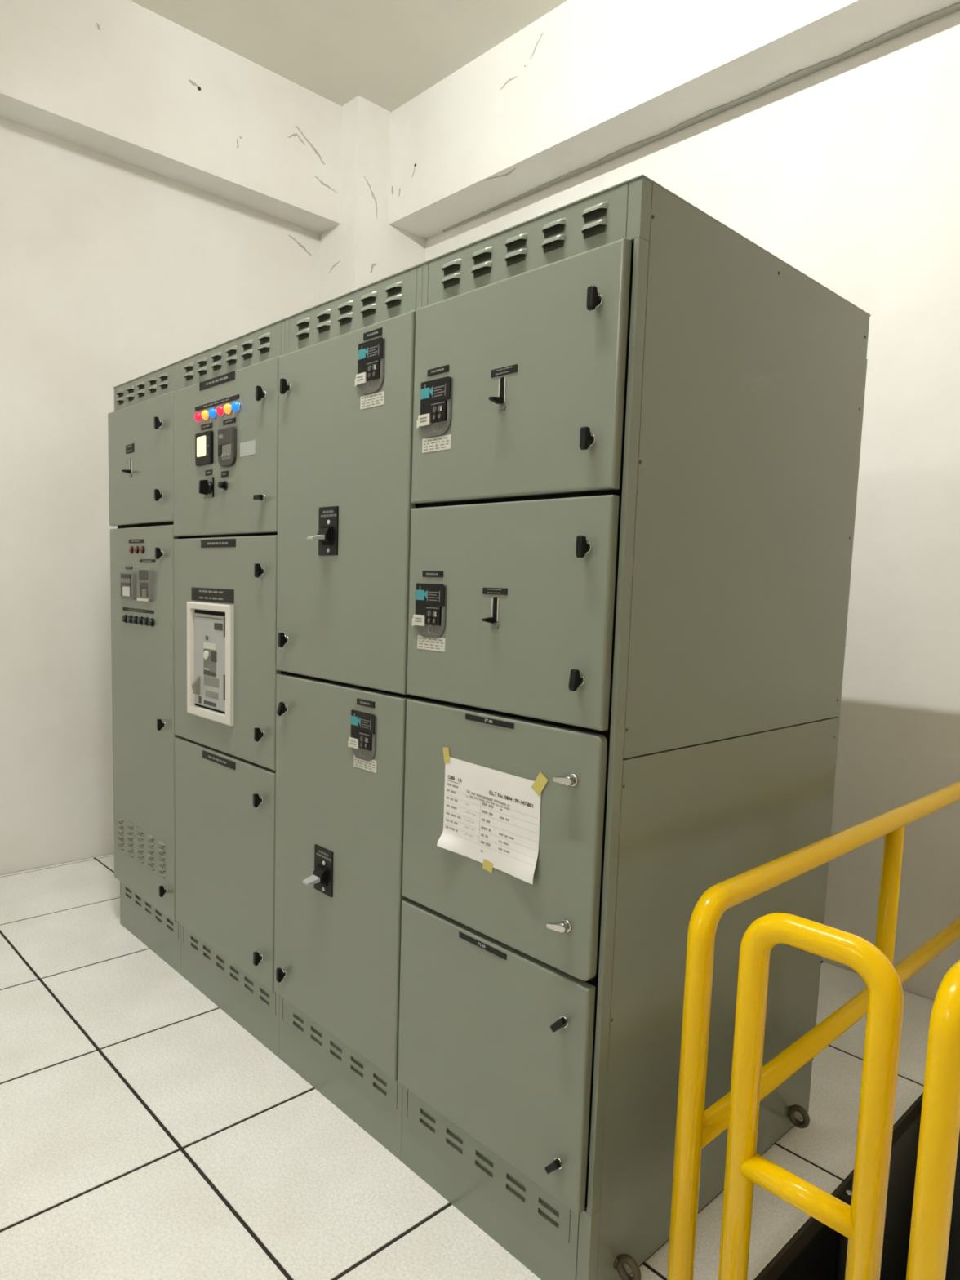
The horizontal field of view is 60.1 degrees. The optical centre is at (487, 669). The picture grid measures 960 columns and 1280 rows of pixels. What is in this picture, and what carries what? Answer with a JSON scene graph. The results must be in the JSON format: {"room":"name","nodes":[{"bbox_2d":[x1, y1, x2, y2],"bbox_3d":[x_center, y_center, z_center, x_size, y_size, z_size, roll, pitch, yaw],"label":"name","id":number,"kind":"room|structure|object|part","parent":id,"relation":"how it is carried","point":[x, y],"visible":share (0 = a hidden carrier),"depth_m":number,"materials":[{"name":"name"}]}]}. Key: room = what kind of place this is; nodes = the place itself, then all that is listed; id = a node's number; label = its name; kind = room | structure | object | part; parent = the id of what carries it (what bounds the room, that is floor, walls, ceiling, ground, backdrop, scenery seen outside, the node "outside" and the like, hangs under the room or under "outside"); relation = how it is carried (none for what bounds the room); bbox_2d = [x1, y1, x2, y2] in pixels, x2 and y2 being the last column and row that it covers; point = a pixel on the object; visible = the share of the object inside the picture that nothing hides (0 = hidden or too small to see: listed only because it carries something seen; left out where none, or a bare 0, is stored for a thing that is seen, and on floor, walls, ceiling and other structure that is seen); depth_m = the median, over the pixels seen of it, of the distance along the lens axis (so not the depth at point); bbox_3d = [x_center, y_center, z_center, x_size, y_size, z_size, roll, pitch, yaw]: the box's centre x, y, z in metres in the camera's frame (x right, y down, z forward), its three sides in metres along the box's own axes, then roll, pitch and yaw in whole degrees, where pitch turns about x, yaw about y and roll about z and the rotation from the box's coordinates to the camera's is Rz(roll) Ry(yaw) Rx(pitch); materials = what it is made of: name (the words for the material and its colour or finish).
{"room":"electrical room","nodes":[
{"label":"electrical room","id":0,"kind":"room"},
{"bbox_2d":[0,116,319,875],"bbox_3d":[-4.162,-0.612,2.126,9.500,4.940,0.151,-4,8,-44],"label":"wall","id":1,"kind":"structure","parent":0,"point":[113,272],"depth_m":4.06,"materials":[{"name":"paint"}]},
{"bbox_2d":[0,0,342,234],"bbox_3d":[-4.147,-2.631,1.619,9.008,0.622,0.212,-4,8,-44],"label":"beam","id":2,"kind":"structure","parent":1,"relation":"attached to","point":[121,80],"depth_m":4.00,"materials":[{"name":"paint"}]},
{"bbox_2d":[319,95,425,304],"bbox_3d":[-0.720,-1.118,5.015,0.493,4.090,0.368,-4,8,-44],"label":"column","id":3,"kind":"structure","parent":1,"relation":"attached to","point":[362,250],"depth_m":4.65,"materials":[{"name":"paint"}]},
{"bbox_2d":[129,0,567,111],"bbox_3d":[-1.980,-2.726,-0.300,9.500,0.100,5.937,-4,8,-44],"label":"ceiling","id":4,"kind":"structure","parent":0,"point":[385,53],"depth_m":4.01,"materials":[{"name":"paint"}]},
{"bbox_2d":[0,853,934,1279],"bbox_3d":[-2.119,1.413,0.122,9.500,0.045,5.937,-4,8,-44],"label":"floor","id":5,"kind":"structure","parent":0,"point":[146,1134],"depth_m":2.16,"materials":[{"name":"tile"}]},
{"bbox_2d":[107,361,181,974],"bbox_3d":[-0.966,-0.015,3.482,1.045,2.190,0.609,-4,8,-44],"label":"tall cabinet","id":6,"kind":"object","parent":5,"relation":"on","point":[140,424],"visible":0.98,"depth_m":3.11,"materials":[{"name":"metal"}]},
{"bbox_3d":[-1.352,-0.757,3.104,0.034,0.066,0.024,-4,8,-44],"label":"operating handle","id":7,"kind":"part","parent":6,"relation":"part of","materials":[{"name":"black plastic"}]},
{"bbox_2d":[128,546,133,553],"bbox_3d":[-1.352,-0.454,3.141,0.013,0.028,0.028,-4,8,-44],"label":"light","id":8,"kind":"object","parent":6,"relation":"attached to","point":[131,548],"depth_m":3.13,"materials":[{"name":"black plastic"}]},
{"bbox_2d":[133,546,138,553],"bbox_3d":[-1.315,-0.448,3.103,0.013,0.028,0.028,-4,8,-44],"label":"light","id":9,"kind":"object","parent":6,"relation":"attached to","point":[135,548],"depth_m":3.10,"materials":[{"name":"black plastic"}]},
{"bbox_3d":[-1.287,-0.762,3.074,0.021,0.438,0.606,-4,8,-44],"label":"door","id":10,"kind":"part","parent":6,"relation":"part of","materials":[{"name":"paint"}]},
{"bbox_2d":[139,546,144,553],"bbox_3d":[-1.280,-0.443,3.065,0.013,0.028,0.028,-4,8,-44],"label":"light","id":11,"kind":"object","parent":6,"relation":"attached to","point":[141,548],"depth_m":3.06,"materials":[{"name":"red plastic"}]},
{"bbox_3d":[-1.316,0.180,3.169,0.021,1.433,0.601,-4,8,-44],"label":"door","id":12,"kind":"part","parent":6,"relation":"part of","materials":[{"name":"paint"}]},
{"bbox_3d":[-1.255,-1.020,3.062,0.029,0.116,0.598,-4,8,-44],"label":"vent panel","id":13,"kind":"part","parent":6,"relation":"part of","materials":[{"name":"paint"}]},
{"bbox_3d":[-1.323,0.985,3.265,0.026,0.222,0.598,-4,8,-44],"label":"panel","id":14,"kind":"part","parent":6,"relation":"part of","materials":[{"name":"paint"}]},
{"bbox_3d":[-1.149,-0.859,2.891,0.026,0.041,0.023,-4,8,-44],"label":"lock lever","id":15,"kind":"part","parent":6,"relation":"part of","materials":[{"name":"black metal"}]},
{"bbox_3d":[-1.159,-0.613,2.918,0.026,0.041,0.023,-4,8,-44],"label":"lock lever","id":16,"kind":"part","parent":6,"relation":"part of","materials":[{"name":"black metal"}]},
{"bbox_3d":[-1.163,-0.411,2.936,0.026,0.041,0.023,-4,8,-44],"label":"lock lever","id":17,"kind":"part","parent":6,"relation":"part of","materials":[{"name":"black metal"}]},
{"bbox_3d":[-1.180,0.199,2.995,0.026,0.041,0.023,-4,8,-44],"label":"lock lever","id":18,"kind":"part","parent":6,"relation":"part of","materials":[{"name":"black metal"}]},
{"bbox_3d":[-1.195,0.815,3.052,0.026,0.041,0.023,-4,8,-44],"label":"lock lever","id":19,"kind":"part","parent":6,"relation":"part of","materials":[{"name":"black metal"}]},
{"bbox_2d":[173,318,284,1057],"bbox_3d":[-0.513,0.049,3.009,1.049,2.190,0.706,-4,8,-44],"label":"tall cabinet","id":20,"kind":"object","parent":5,"relation":"on","point":[225,403],"visible":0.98,"depth_m":2.63,"materials":[{"name":"metal"}]},
{"bbox_2d":[194,412,202,422],"bbox_3d":[-0.935,-0.815,2.674,0.021,0.033,0.033,-4,8,-44],"label":"light","id":21,"kind":"object","parent":20,"relation":"attached to","point":[197,416],"depth_m":2.67,"materials":[{"name":"red plastic"}]},
{"bbox_2d":[200,409,209,420],"bbox_3d":[-0.900,-0.810,2.637,0.021,0.033,0.033,-4,8,-44],"label":"light","id":22,"kind":"object","parent":20,"relation":"attached to","point":[205,415],"depth_m":2.63,"materials":[{"name":"yellow plastic"}]},
{"bbox_2d":[199,476,213,497],"bbox_3d":[-0.908,-0.583,2.648,0.039,0.063,0.074,-4,8,-44],"label":"switch","id":23,"kind":"object","parent":20,"relation":"attached to","point":[206,483],"depth_m":2.64,"materials":[{"name":"black plastic"}]},
{"bbox_3d":[-0.905,-0.026,2.701,0.020,0.379,0.310,-4,8,-44],"label":"breaker frame","id":24,"kind":"part","parent":20,"relation":"part of","materials":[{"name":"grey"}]},
{"bbox_3d":[-0.891,-0.241,2.679,0.003,0.043,0.299,-4,8,-44],"label":"warning plate","id":25,"kind":"part","parent":20,"relation":"part of","materials":[{"name":"black plastic"}]},
{"bbox_2d":[208,408,217,418],"bbox_3d":[-0.866,-0.806,2.602,0.021,0.033,0.033,-4,8,-44],"label":"light","id":26,"kind":"object","parent":20,"relation":"attached to","point":[212,414],"depth_m":2.59,"materials":[{"name":"blue plastic"}]},
{"bbox_2d":[216,405,224,416],"bbox_3d":[-0.829,-0.801,2.563,0.021,0.033,0.033,-4,8,-44],"label":"light","id":27,"kind":"object","parent":20,"relation":"attached to","point":[220,410],"depth_m":2.56,"materials":[{"name":"red plastic"}]},
{"bbox_2d":[217,480,227,489],"bbox_3d":[-0.822,-0.572,2.571,0.023,0.028,0.028,-4,8,-44],"label":"switch","id":28,"kind":"object","parent":20,"relation":"attached to","point":[223,485],"depth_m":2.57,"materials":[{"name":"black plastic"}]},
{"bbox_3d":[-0.875,0.610,2.736,0.021,0.678,0.702,-4,8,-44],"label":"door","id":29,"kind":"part","parent":20,"relation":"part of","materials":[{"name":"paint"}]},
{"bbox_3d":[-0.833,-0.671,2.605,0.021,0.488,0.702,-4,8,-44],"label":"door","id":30,"kind":"part","parent":20,"relation":"part of","materials":[{"name":"paint"}]},
{"bbox_3d":[-0.852,-0.078,2.666,0.021,0.689,0.702,-4,8,-44],"label":"door","id":31,"kind":"part","parent":20,"relation":"part of","materials":[{"name":"paint"}]},
{"bbox_2d":[223,403,232,414],"bbox_3d":[-0.795,-0.796,2.528,0.021,0.033,0.033,-4,8,-44],"label":"light","id":32,"kind":"object","parent":20,"relation":"attached to","point":[228,410],"depth_m":2.52,"materials":[{"name":"yellow plastic"}]},
{"bbox_3d":[-0.872,1.048,2.797,0.026,0.222,0.705,-4,8,-44],"label":"panel","id":33,"kind":"part","parent":20,"relation":"part of","materials":[{"name":"paint"}]},
{"bbox_3d":[-0.804,-0.958,2.594,0.029,0.116,0.705,-4,8,-44],"label":"vent panel","id":34,"kind":"part","parent":20,"relation":"part of","materials":[{"name":"paint"}]},
{"bbox_2d":[231,400,240,412],"bbox_3d":[-0.759,-0.791,2.491,0.021,0.033,0.033,-4,8,-44],"label":"light","id":35,"kind":"object","parent":20,"relation":"attached to","point":[236,405],"depth_m":2.48,"materials":[{"name":"blue plastic"}]},
{"bbox_3d":[-0.705,0.885,2.543,0.026,0.041,0.023,-4,8,-44],"label":"lock lever","id":36,"kind":"part","parent":20,"relation":"part of","materials":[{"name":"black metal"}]},
{"bbox_3d":[-0.693,0.393,2.497,0.026,0.041,0.023,-4,8,-44],"label":"lock lever","id":37,"kind":"part","parent":20,"relation":"part of","materials":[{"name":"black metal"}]},
{"bbox_3d":[-0.682,0.193,2.473,0.026,0.041,0.023,-4,8,-44],"label":"lock lever","id":38,"kind":"part","parent":20,"relation":"part of","materials":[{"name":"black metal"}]},
{"bbox_3d":[-0.660,-0.499,2.403,0.026,0.023,0.041,-4,8,-44],"label":"lock lever","id":39,"kind":"part","parent":20,"relation":"part of","materials":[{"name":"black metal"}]},
{"bbox_3d":[-0.668,-0.289,2.426,0.026,0.041,0.023,-4,8,-44],"label":"lock lever","id":40,"kind":"part","parent":20,"relation":"part of","materials":[{"name":"black plastic"}]},
{"bbox_3d":[-0.650,-0.789,2.374,0.026,0.041,0.023,-4,8,-44],"label":"lock lever","id":41,"kind":"part","parent":20,"relation":"part of","materials":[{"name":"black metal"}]},
{"bbox_2d":[274,262,422,1160],"bbox_3d":[-0.067,0.112,2.530,1.071,2.190,0.608,-4,8,-44],"label":"tall cabinet","id":42,"kind":"object","parent":5,"relation":"on","point":[346,369],"visible":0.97,"depth_m":2.16,"materials":[{"name":"metal"}]},
{"bbox_3d":[-0.609,0.898,2.443,0.026,0.041,0.023,-4,8,-44],"label":"lock lever","id":43,"kind":"part","parent":42,"relation":"part of","materials":[{"name":"black plastic"}]},
{"bbox_3d":[-0.585,0.112,2.365,0.026,0.041,0.023,-4,34,-44],"label":"lock lever","id":44,"kind":"part","parent":42,"relation":"part of","materials":[{"name":"black plastic"}]},
{"bbox_3d":[-0.579,-0.084,2.346,0.026,0.041,0.023,-4,8,-44],"label":"lock lever","id":45,"kind":"part","parent":42,"relation":"part of","materials":[{"name":"black plastic"}]},
{"bbox_3d":[-0.556,-0.776,2.276,0.026,0.041,0.023,-4,8,-44],"label":"lock lever","id":46,"kind":"part","parent":42,"relation":"part of","materials":[{"name":"black plastic"}]},
{"bbox_3d":[-0.469,0.551,2.248,0.060,0.126,0.088,-4,8,-44],"label":"operating handle","id":47,"kind":"part","parent":42,"relation":"part of","materials":[{"name":"black plastic"}]},
{"bbox_3d":[-0.438,-0.362,2.155,0.060,0.126,0.088,-4,8,-44],"label":"operating handle","id":48,"kind":"part","parent":42,"relation":"part of","materials":[{"name":"black plastic"}]},
{"bbox_3d":[-0.418,1.111,2.326,0.026,0.222,0.607,-4,8,-44],"label":"panel","id":49,"kind":"part","parent":42,"relation":"part of","materials":[{"name":"paint"}]},
{"bbox_3d":[-0.416,0.521,2.249,0.021,0.967,0.602,-4,8,-44],"label":"door","id":50,"kind":"part","parent":42,"relation":"part of","materials":[{"name":"paint"}]},
{"bbox_3d":[-0.385,-0.409,2.154,0.021,0.884,0.602,-4,8,-44],"label":"door","id":51,"kind":"part","parent":42,"relation":"part of","materials":[{"name":"paint"}]},
{"bbox_3d":[-0.350,-0.895,2.123,0.029,0.116,0.607,-4,8,-44],"label":"vent panel","id":52,"kind":"part","parent":42,"relation":"part of","materials":[{"name":"paint"}]},
{"bbox_2d":[397,173,871,1279],"bbox_3d":[0.390,0.172,2.090,1.067,2.190,0.666,-4,8,-44],"label":"tall cabinet","id":53,"kind":"object","parent":5,"relation":"on","point":[637,424],"visible":1,"depth_m":1.74,"materials":[{"name":"metal"}]},
{"bbox_3d":[0.004,-0.118,1.727,0.034,0.066,0.024,-4,8,-44],"label":"operating handle","id":54,"kind":"part","parent":53,"relation":"part of","materials":[{"name":"black plastic"}]},
{"bbox_3d":[-0.009,1.168,1.901,0.026,0.222,0.576,-4,8,-44],"label":"panel","id":55,"kind":"part","parent":53,"relation":"part of","materials":[{"name":"paint"}]},
{"bbox_2d":[436,746,547,884],"bbox_3d":[0.000,0.312,1.770,0.018,0.249,0.322,-4,8,-44],"label":"paper notice","id":56,"kind":"object","parent":53,"relation":"attached to","point":[491,818],"visible":1,"depth_m":1.77,"materials":[{"name":"white paper"}]},
{"bbox_3d":[-0.008,0.824,1.842,0.021,0.470,0.588,-4,8,-44],"label":"door","id":57,"kind":"part","parent":53,"relation":"part of","materials":[{"name":"paint"}]},
{"bbox_3d":[0.018,-0.563,1.682,0.034,0.066,0.024,-4,8,-44],"label":"operating handle","id":58,"kind":"part","parent":53,"relation":"part of","materials":[{"name":"black rubber"}]},
{"bbox_3d":[0.008,0.339,1.793,0.021,0.486,0.588,-4,8,-44],"label":"door","id":59,"kind":"part","parent":53,"relation":"part of","materials":[{"name":"paint"}]},
{"bbox_3d":[0.024,-0.130,1.745,0.021,0.436,0.588,-4,8,-44],"label":"door","id":60,"kind":"part","parent":53,"relation":"part of","materials":[{"name":"paint"}]},
{"bbox_3d":[0.038,-0.574,1.700,0.021,0.436,0.588,-4,8,-44],"label":"door","id":61,"kind":"part","parent":53,"relation":"part of","materials":[{"name":"paint"}]},
{"bbox_3d":[0.060,-0.838,1.698,0.029,0.116,0.576,-4,8,-44],"label":"vent panel","id":62,"kind":"part","parent":53,"relation":"part of","materials":[{"name":"paint"}]},
{"bbox_3d":[0.135,1.000,1.671,0.026,0.041,0.023,-4,51,-44],"label":"lock lever","id":63,"kind":"part","parent":53,"relation":"part of","materials":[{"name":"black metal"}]},
{"bbox_3d":[0.141,0.505,1.633,0.026,0.025,0.045,-4,1,-44],"label":"lock lever","id":64,"kind":"part","parent":53,"relation":"part of","materials":[{"name":"silver metal"}]},
{"bbox_3d":[0.144,0.702,1.642,0.026,0.041,0.023,-4,51,-44],"label":"lock lever","id":65,"kind":"part","parent":53,"relation":"part of","materials":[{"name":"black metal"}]},
{"bbox_3d":[0.150,0.213,1.603,0.026,0.025,0.046,-4,5,-44],"label":"lock lever","id":66,"kind":"part","parent":53,"relation":"part of","materials":[{"name":"silver metal"}]},
{"bbox_3d":[0.168,0.020,1.571,0.026,0.041,0.023,-4,15,-44],"label":"lock lever","id":67,"kind":"part","parent":53,"relation":"part of","materials":[{"name":"black plastic"}]},
{"bbox_3d":[0.178,-0.229,1.545,0.026,0.041,0.023,-4,8,-44],"label":"lock lever","id":68,"kind":"part","parent":53,"relation":"part of","materials":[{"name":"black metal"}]},
{"bbox_3d":[0.183,-0.425,1.526,0.026,0.041,0.023,-4,8,-44],"label":"lock lever","id":69,"kind":"part","parent":53,"relation":"part of","materials":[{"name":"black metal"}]},
{"bbox_3d":[0.192,-0.670,1.500,0.026,0.041,0.023,-4,8,-44],"label":"lock lever","id":70,"kind":"part","parent":53,"relation":"part of","materials":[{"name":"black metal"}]},
{"bbox_3d":[0.235,0.221,1.584,0.029,2.186,0.030,-4,8,-44],"label":"corner post","id":71,"kind":"part","parent":53,"relation":"part of","materials":[{"name":"metal"}]},
{"bbox_3d":[0.580,0.714,1.971,0.955,1.134,0.014,-4,8,-44],"label":"panel","id":72,"kind":"part","parent":53,"relation":"part of","materials":[{"name":"paint"}]},
{"bbox_3d":[0.616,-0.371,1.861,0.955,1.044,0.014,-4,8,-44],"label":"panel","id":73,"kind":"part","parent":53,"relation":"part of","materials":[{"name":"paint"}]},
{"bbox_2d":[717,912,903,1279],"bbox_3d":[0.524,0.879,1.392,0.094,0.936,0.313,-4,8,-44],"label":"guard rail","id":74,"kind":"object","parent":5,"relation":"on","point":[863,1222],"visible":1,"depth_m":1.34,"materials":[{"name":"yellow metal"}]},
{"bbox_2d":[666,781,959,1279],"bbox_3d":[1.050,0.822,2.215,1.890,0.910,0.050,-4,8,-44],"label":"guard rail","id":75,"kind":"object","parent":5,"relation":"on","point":[695,1127],"visible":0.89,"depth_m":1.64,"materials":[{"name":"yellow metal"}]},
{"bbox_3d":[1.048,0.858,2.219,1.816,0.047,0.047,-4,8,-44],"label":"rail","id":76,"kind":"part","parent":75,"relation":"part of","materials":[{"name":"yellow metal"}]},
{"bbox_3d":[1.058,0.839,2.225,0.047,0.873,0.047,-4,8,-44],"label":"post","id":77,"kind":"part","parent":75,"relation":"part of","materials":[{"name":"yellow metal"}]},
{"bbox_2d":[906,960,959,1279],"bbox_3d":[1.234,0.863,1.784,1.726,0.936,0.094,-4,8,-44],"label":"guard rail","id":78,"kind":"object","parent":5,"relation":"on","point":[940,1124],"visible":1,"depth_m":1.18,"materials":[{"name":"yellow metal"}]},
{"bbox_2d":[425,9,959,1000],"bbox_3d":[1.425,-0.542,3.275,0.150,4.940,6.237,-4,8,-44],"label":"wall","id":79,"kind":"structure","parent":0,"point":[846,171],"depth_m":3.09,"materials":[{"name":"paint"}]},
{"bbox_2d":[388,0,959,239],"bbox_3d":[1.468,-2.573,2.788,0.272,0.601,5.570,-4,8,-44],"label":"beam","id":80,"kind":"structure","parent":79,"relation":"attached to","point":[585,82],"depth_m":3.69,"materials":[{"name":"paint"}]},
{"bbox_2d":[442,1,959,232],"bbox_3d":[1.599,-2.268,2.837,0.043,0.008,5.400,-4,8,-44],"label":"trim","id":81,"kind":"structure","parent":79,"relation":"attached to","point":[931,17],"depth_m":3.39,"materials":[{"name":"paint"}]},
{"bbox_3d":[-2.144,2.186,0.201,9.500,0.100,5.937,-4,8,-44],"label":"floor","id":82,"kind":"structure","parent":0,"visible":0},
{"bbox_2d":[755,1093,923,1279],"bbox_3d":[0.880,1.664,2.140,1.190,0.746,0.034,-4,8,-44],"label":"trim","id":83,"kind":"structure","parent":82,"relation":"on","point":[811,1254],"depth_m":2.36,"materials":[{"name":"brown"}]},
{"bbox_2d":[834,1186,852,1279],"bbox_3d":[0.889,1.673,2.114,0.100,0.735,0.100,-4,8,-44],"label":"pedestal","id":84,"kind":"object","parent":82,"relation":"on","point":[846,1197],"visible":0.34,"depth_m":2.08,"materials":[{"name":"black"}]},
{"bbox_3d":[0.889,1.679,2.115,0.028,0.705,0.028,-4,8,-44],"label":"stem","id":85,"kind":"part","parent":84,"relation":"part of","materials":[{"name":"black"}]},
{"bbox_2d":[945,1130,959,1279],"bbox_3d":[1.446,1.655,2.416,0.016,0.746,0.358,-4,8,-44],"label":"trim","id":86,"kind":"structure","parent":82,"relation":"on","point":[953,1268],"depth_m":2.47,"materials":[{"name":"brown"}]}
]}

